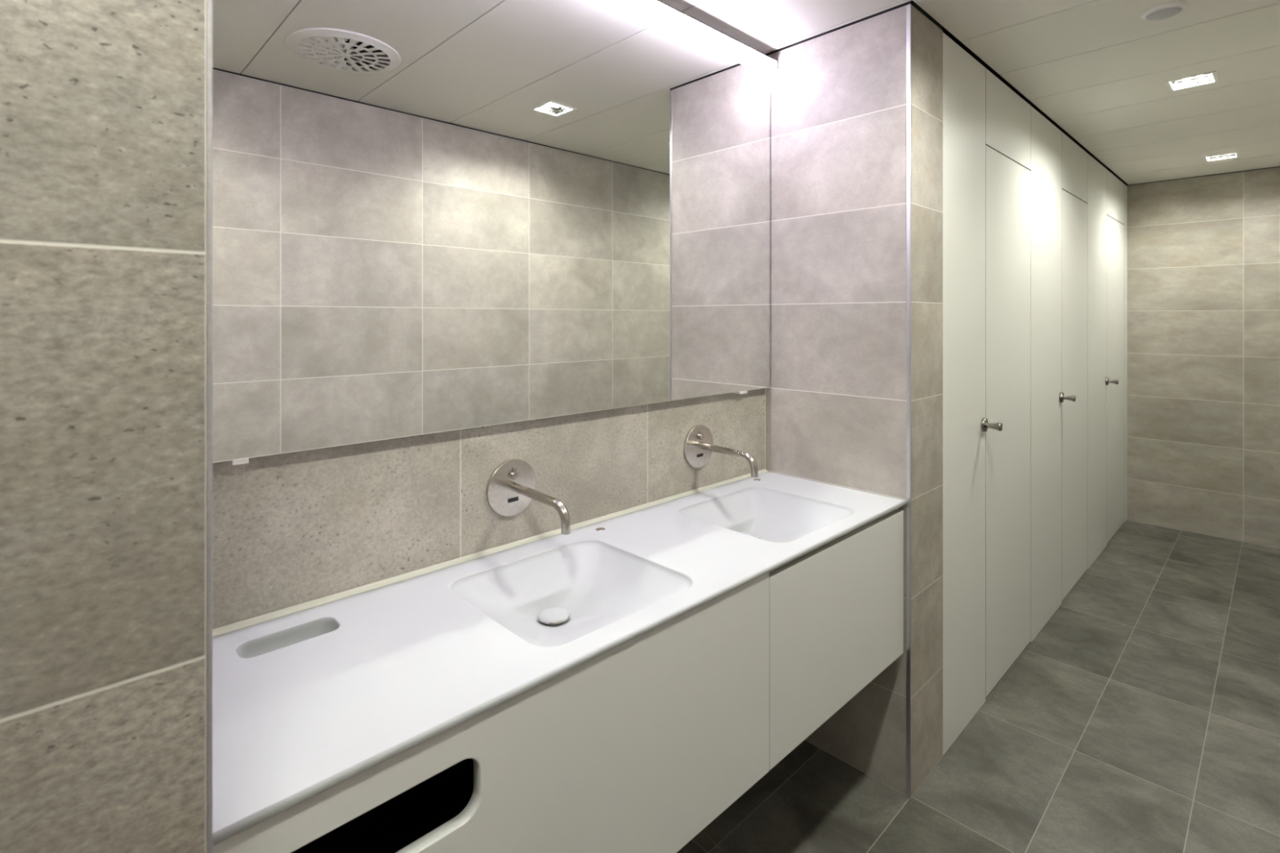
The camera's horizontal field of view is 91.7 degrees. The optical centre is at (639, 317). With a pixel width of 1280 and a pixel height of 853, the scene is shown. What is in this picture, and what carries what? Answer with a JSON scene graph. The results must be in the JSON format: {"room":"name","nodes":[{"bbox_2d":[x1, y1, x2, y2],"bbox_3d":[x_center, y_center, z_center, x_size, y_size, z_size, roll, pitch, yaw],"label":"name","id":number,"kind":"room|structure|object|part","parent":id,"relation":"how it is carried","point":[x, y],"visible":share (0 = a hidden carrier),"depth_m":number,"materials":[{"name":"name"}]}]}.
{"room":"public restroom","nodes":[
{"label":"public restroom","id":0,"kind":"room"},
{"bbox_2d":[0,0,206,852],"bbox_3d":[-1.127,0.181,0.299,1.391,2.560,0.874,0,0,-44],"label":"wall","id":1,"kind":"structure","parent":0,"point":[103,103],"depth_m":0.42,"materials":[{"name":"tile"}]},
{"bbox_2d":[206,0,212,852],"bbox_3d":[-0.327,0.253,0.470,0.004,2.416,0.013,0,0,-44],"label":"trim","id":2,"kind":"structure","parent":1,"relation":"attached to","point":[209,2],"depth_m":0.47,"materials":[{"name":"metal"}]},
{"bbox_2d":[212,0,765,629],"bbox_3d":[-0.236,0.181,1.681,1.810,2.560,0.120,0,0,-44],"label":"wall","id":3,"kind":"structure","parent":0,"point":[291,529],"depth_m":1.37,"materials":[{"name":"tile"}]},
{"bbox_2d":[212,0,769,465],"bbox_3d":[-0.185,-0.332,1.627,1.800,1.185,0.025,0,0,-44],"label":"wall mirror","id":4,"kind":"object","parent":3,"relation":"attached to","point":[429,216],"visible":0.87,"depth_m":1.42,"materials":[{"name":"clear mirror"}]},
{"bbox_2d":[621,0,777,71],"bbox_3d":[-0.167,-0.905,1.610,1.802,0.030,0.029,0,0,-44],"label":"lamp","id":5,"kind":"object","parent":4,"relation":"attached to","point":[656,8],"visible":1,"depth_m":1.95,"materials":[{"name":"white plastic"}]},
{"bbox_2d":[485,458,570,534],"bbox_3d":[-0.235,0.414,1.436,0.137,0.137,0.232,0,0,-44],"label":"tap","id":6,"kind":"object","parent":3,"relation":"attached to","point":[511,486],"visible":1,"depth_m":1.49,"materials":[{"name":"silver metal"}]},
{"bbox_3d":[-0.312,0.414,1.516,0.137,0.137,0.010,0,0,-44],"label":"plate","id":7,"kind":"part","parent":6,"relation":"part of","materials":[{"name":"silver metal"}]},
{"bbox_3d":[-0.305,0.380,1.508,0.018,0.025,0.011,0,0,-44],"label":"mixing knob","id":8,"kind":"part","parent":6,"relation":"part of","materials":[{"name":"metal"}]},
{"bbox_3d":[-0.232,0.436,1.433,0.021,0.072,0.222,0,0,-44],"label":"spout","id":9,"kind":"part","parent":6,"relation":"part of","materials":[{"name":"metal"}]},
{"bbox_2d":[212,508,903,852],"bbox_3d":[-0.018,0.797,1.453,1.799,0.452,0.506,0,0,-44],"label":"vanity cabinet","id":10,"kind":"object","parent":3,"relation":"attached to","point":[642,744],"visible":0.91,"depth_m":1.19,"materials":[{"name":"grey laminate"}]},
{"bbox_3d":[-0.106,0.797,1.031,1.087,0.452,0.020,0,0,-44],"label":"panel","id":11,"kind":"part","parent":10,"relation":"part of","materials":[{"name":"white laminate"}]},
{"bbox_2d":[212,468,906,846],"bbox_3d":[-0.015,0.613,1.452,1.807,0.126,0.513,0,0,-44],"label":"countertop","id":12,"kind":"structure","parent":10,"relation":"on","point":[308,698],"depth_m":1.14,"materials":[{"name":"white solid surface"}]},
{"bbox_3d":[0.536,0.580,1.661,0.708,0.014,0.004,0,0,-44],"label":"finger gap rail","id":13,"kind":"part","parent":10,"relation":"part of","materials":[{"name":"beige"}]},
{"bbox_3d":[0.542,0.805,1.655,0.708,0.436,0.020,0,0,-44],"label":"door","id":14,"kind":"part","parent":10,"relation":"part of","materials":[{"name":"grey paint"}]},
{"bbox_2d":[683,424,758,477],"bbox_3d":[0.267,0.413,1.920,0.137,0.137,0.232,0,0,-44],"label":"tap","id":15,"kind":"object","parent":3,"relation":"attached to","point":[699,446],"visible":1,"depth_m":1.97,"materials":[{"name":"silver metal"}]},
{"bbox_3d":[0.190,0.413,2.000,0.137,0.137,0.010,0,0,-44],"label":"plate","id":16,"kind":"part","parent":15,"relation":"part of","materials":[{"name":"silver metal"}]},
{"bbox_3d":[0.197,0.379,1.992,0.018,0.025,0.011,0,0,-44],"label":"mixing knob","id":17,"kind":"part","parent":15,"relation":"part of","materials":[{"name":"metal"}]},
{"bbox_3d":[0.270,0.435,1.916,0.021,0.072,0.222,0,0,-44],"label":"spout","id":18,"kind":"part","parent":15,"relation":"part of","materials":[{"name":"metal"}]},
{"bbox_2d":[765,0,942,797],"bbox_3d":[0.691,0.181,2.209,0.257,2.560,0.645,0,0,-44],"label":"wall pillar","id":19,"kind":"structure","parent":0,"point":[836,395],"depth_m":2.02,"materials":[{"name":"tile"}]},
{"bbox_2d":[906,4,911,799],"bbox_3d":[0.819,0.253,1.892,0.004,2.416,0.013,0,0,-44],"label":"trim","id":20,"kind":"structure","parent":19,"relation":"attached to","point":[908,6],"depth_m":1.89,"materials":[{"name":"metal"}]},
{"bbox_2d":[659,0,1279,184],"bbox_3d":[1.036,-1.049,2.057,7.146,0.180,2.275,0,0,-44],"label":"ceiling","id":21,"kind":"structure","parent":0,"point":[1098,71],"depth_m":2.29,"materials":[{"name":"white paint"}]},
{"bbox_2d":[1141,1,1187,21],"bbox_3d":[1.636,-0.950,1.938,0.112,0.017,0.112,0,0,-44],"label":"ceiling vent","id":22,"kind":"object","parent":21,"relation":"attached to","point":[1166,11],"visible":1,"depth_m":1.92,"materials":[{"name":"white plastic"}]},
{"bbox_2d":[1164,70,1219,91],"bbox_3d":[2.236,-0.988,2.515,0.156,0.065,0.156,0,0,-44],"label":"ceiling light","id":23,"kind":"object","parent":21,"relation":"attached to","point":[1212,77],"visible":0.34,"depth_m":2.54,"materials":[{"name":"white plastic"}]},
{"bbox_2d":[1202,151,1239,161],"bbox_3d":[3.453,-0.988,3.688,0.156,0.065,0.156,0,0,-44],"label":"ceiling light","id":24,"kind":"object","parent":21,"relation":"attached to","point":[1235,154],"visible":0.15,"depth_m":3.72,"materials":[{"name":"white plastic"}]},
{"bbox_2d":[676,520,1279,852],"bbox_3d":[1.071,1.521,2.021,7.346,0.120,2.375,0,0,-44],"label":"floor","id":25,"kind":"structure","parent":0,"point":[1143,716],"depth_m":2.10,"materials":[{"name":"tile"}]},
{"bbox_2d":[942,32,1002,755],"bbox_3d":[1.172,0.254,2.202,0.427,2.411,0.093,0,0,-44],"label":"panel","id":26,"kind":"object","parent":25,"relation":"on","point":[965,423],"visible":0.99,"depth_m":2.19,"materials":[{"name":"grey laminate"}]},
{"bbox_3d":[1.319,0.403,2.315,0.032,0.032,0.053,0,0,-44],"label":"knob","id":27,"kind":"part","parent":26,"relation":"part of","materials":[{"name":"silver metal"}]},
{"bbox_2d":[985,67,1031,169],"bbox_3d":[1.524,-0.808,2.585,0.605,0.288,0.030,0,0,-44],"label":"panel","id":28,"kind":"object","parent":26,"relation":"attached to","point":[1007,115],"visible":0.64,"depth_m":2.54,"materials":[{"name":"grey laminate"}]},
{"bbox_2d":[1029,106,1075,643],"bbox_3d":[1.966,0.254,2.967,0.555,2.411,0.093,0,0,-44],"label":"panel","id":29,"kind":"object","parent":25,"relation":"on","point":[1047,397],"visible":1,"depth_m":2.97,"materials":[{"name":"grey laminate"}]},
{"bbox_2d":[985,144,1031,697],"bbox_3d":[1.524,0.395,2.585,0.605,2.107,0.030,0,0,-44],"label":"door","id":30,"kind":"structure","parent":29,"relation":"attached to","point":[1007,182],"depth_m":2.55,"materials":[{"name":"grey laminate"}]},
{"bbox_3d":[2.158,0.403,3.124,0.032,0.032,0.053,0,0,-44],"label":"knob","id":31,"kind":"part","parent":29,"relation":"part of","materials":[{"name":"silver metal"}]},
{"bbox_2d":[1062,132,1087,203],"bbox_3d":[2.360,-0.808,3.390,0.594,0.288,0.030,0,0,-44],"label":"panel","id":32,"kind":"object","parent":29,"relation":"attached to","point":[1074,158],"visible":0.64,"depth_m":3.37,"materials":[{"name":"grey laminate"}]},
{"bbox_2d":[1086,153,1118,570],"bbox_3d":[2.800,0.254,3.771,0.562,2.411,0.093,0,0,-44],"label":"panel","id":33,"kind":"object","parent":25,"relation":"on","point":[1098,380],"visible":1,"depth_m":3.76,"materials":[{"name":"grey laminate"}]},
{"bbox_2d":[1062,189,1087,600],"bbox_3d":[2.360,0.395,3.390,0.594,2.107,0.030,0,0,-44],"label":"door","id":34,"kind":"structure","parent":33,"relation":"attached to","point":[1074,211],"depth_m":3.35,"materials":[{"name":"grey laminate"}]},
{"bbox_3d":[2.995,0.403,3.931,0.032,0.032,0.053,0,0,-44],"label":"knob","id":35,"kind":"part","parent":33,"relation":"part of","materials":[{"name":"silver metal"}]},
{"bbox_2d":[1106,169,1124,224],"bbox_3d":[3.203,-0.808,4.202,0.612,0.288,0.030,0,0,-44],"label":"panel","id":36,"kind":"object","parent":33,"relation":"attached to","point":[1115,187],"visible":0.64,"depth_m":4.18,"materials":[{"name":"grey laminate"}]},
{"bbox_2d":[1123,183,1127,523],"bbox_3d":[3.467,0.254,4.456,0.114,2.411,0.030,0,0,-44],"label":"panel","id":37,"kind":"object","parent":25,"relation":"on","point":[1125,185],"visible":0.43,"depth_m":4.44,"materials":[{"name":"grey laminate"}]},
{"bbox_2d":[1106,215,1124,543],"bbox_3d":[3.203,0.395,4.202,0.612,2.107,0.030,0,0,-44],"label":"door","id":38,"kind":"structure","parent":37,"relation":"attached to","point":[1115,229],"depth_m":4.18,"materials":[{"name":"grey laminate"}]},
{"bbox_2d":[1106,166,1279,548],"bbox_3d":[3.903,0.181,4.173,0.120,2.560,1.384,0,0,-44],"label":"wall","id":39,"kind":"structure","parent":0,"point":[1203,251],"depth_m":4.18,"materials":[{"name":"beige tile"}]}
]}

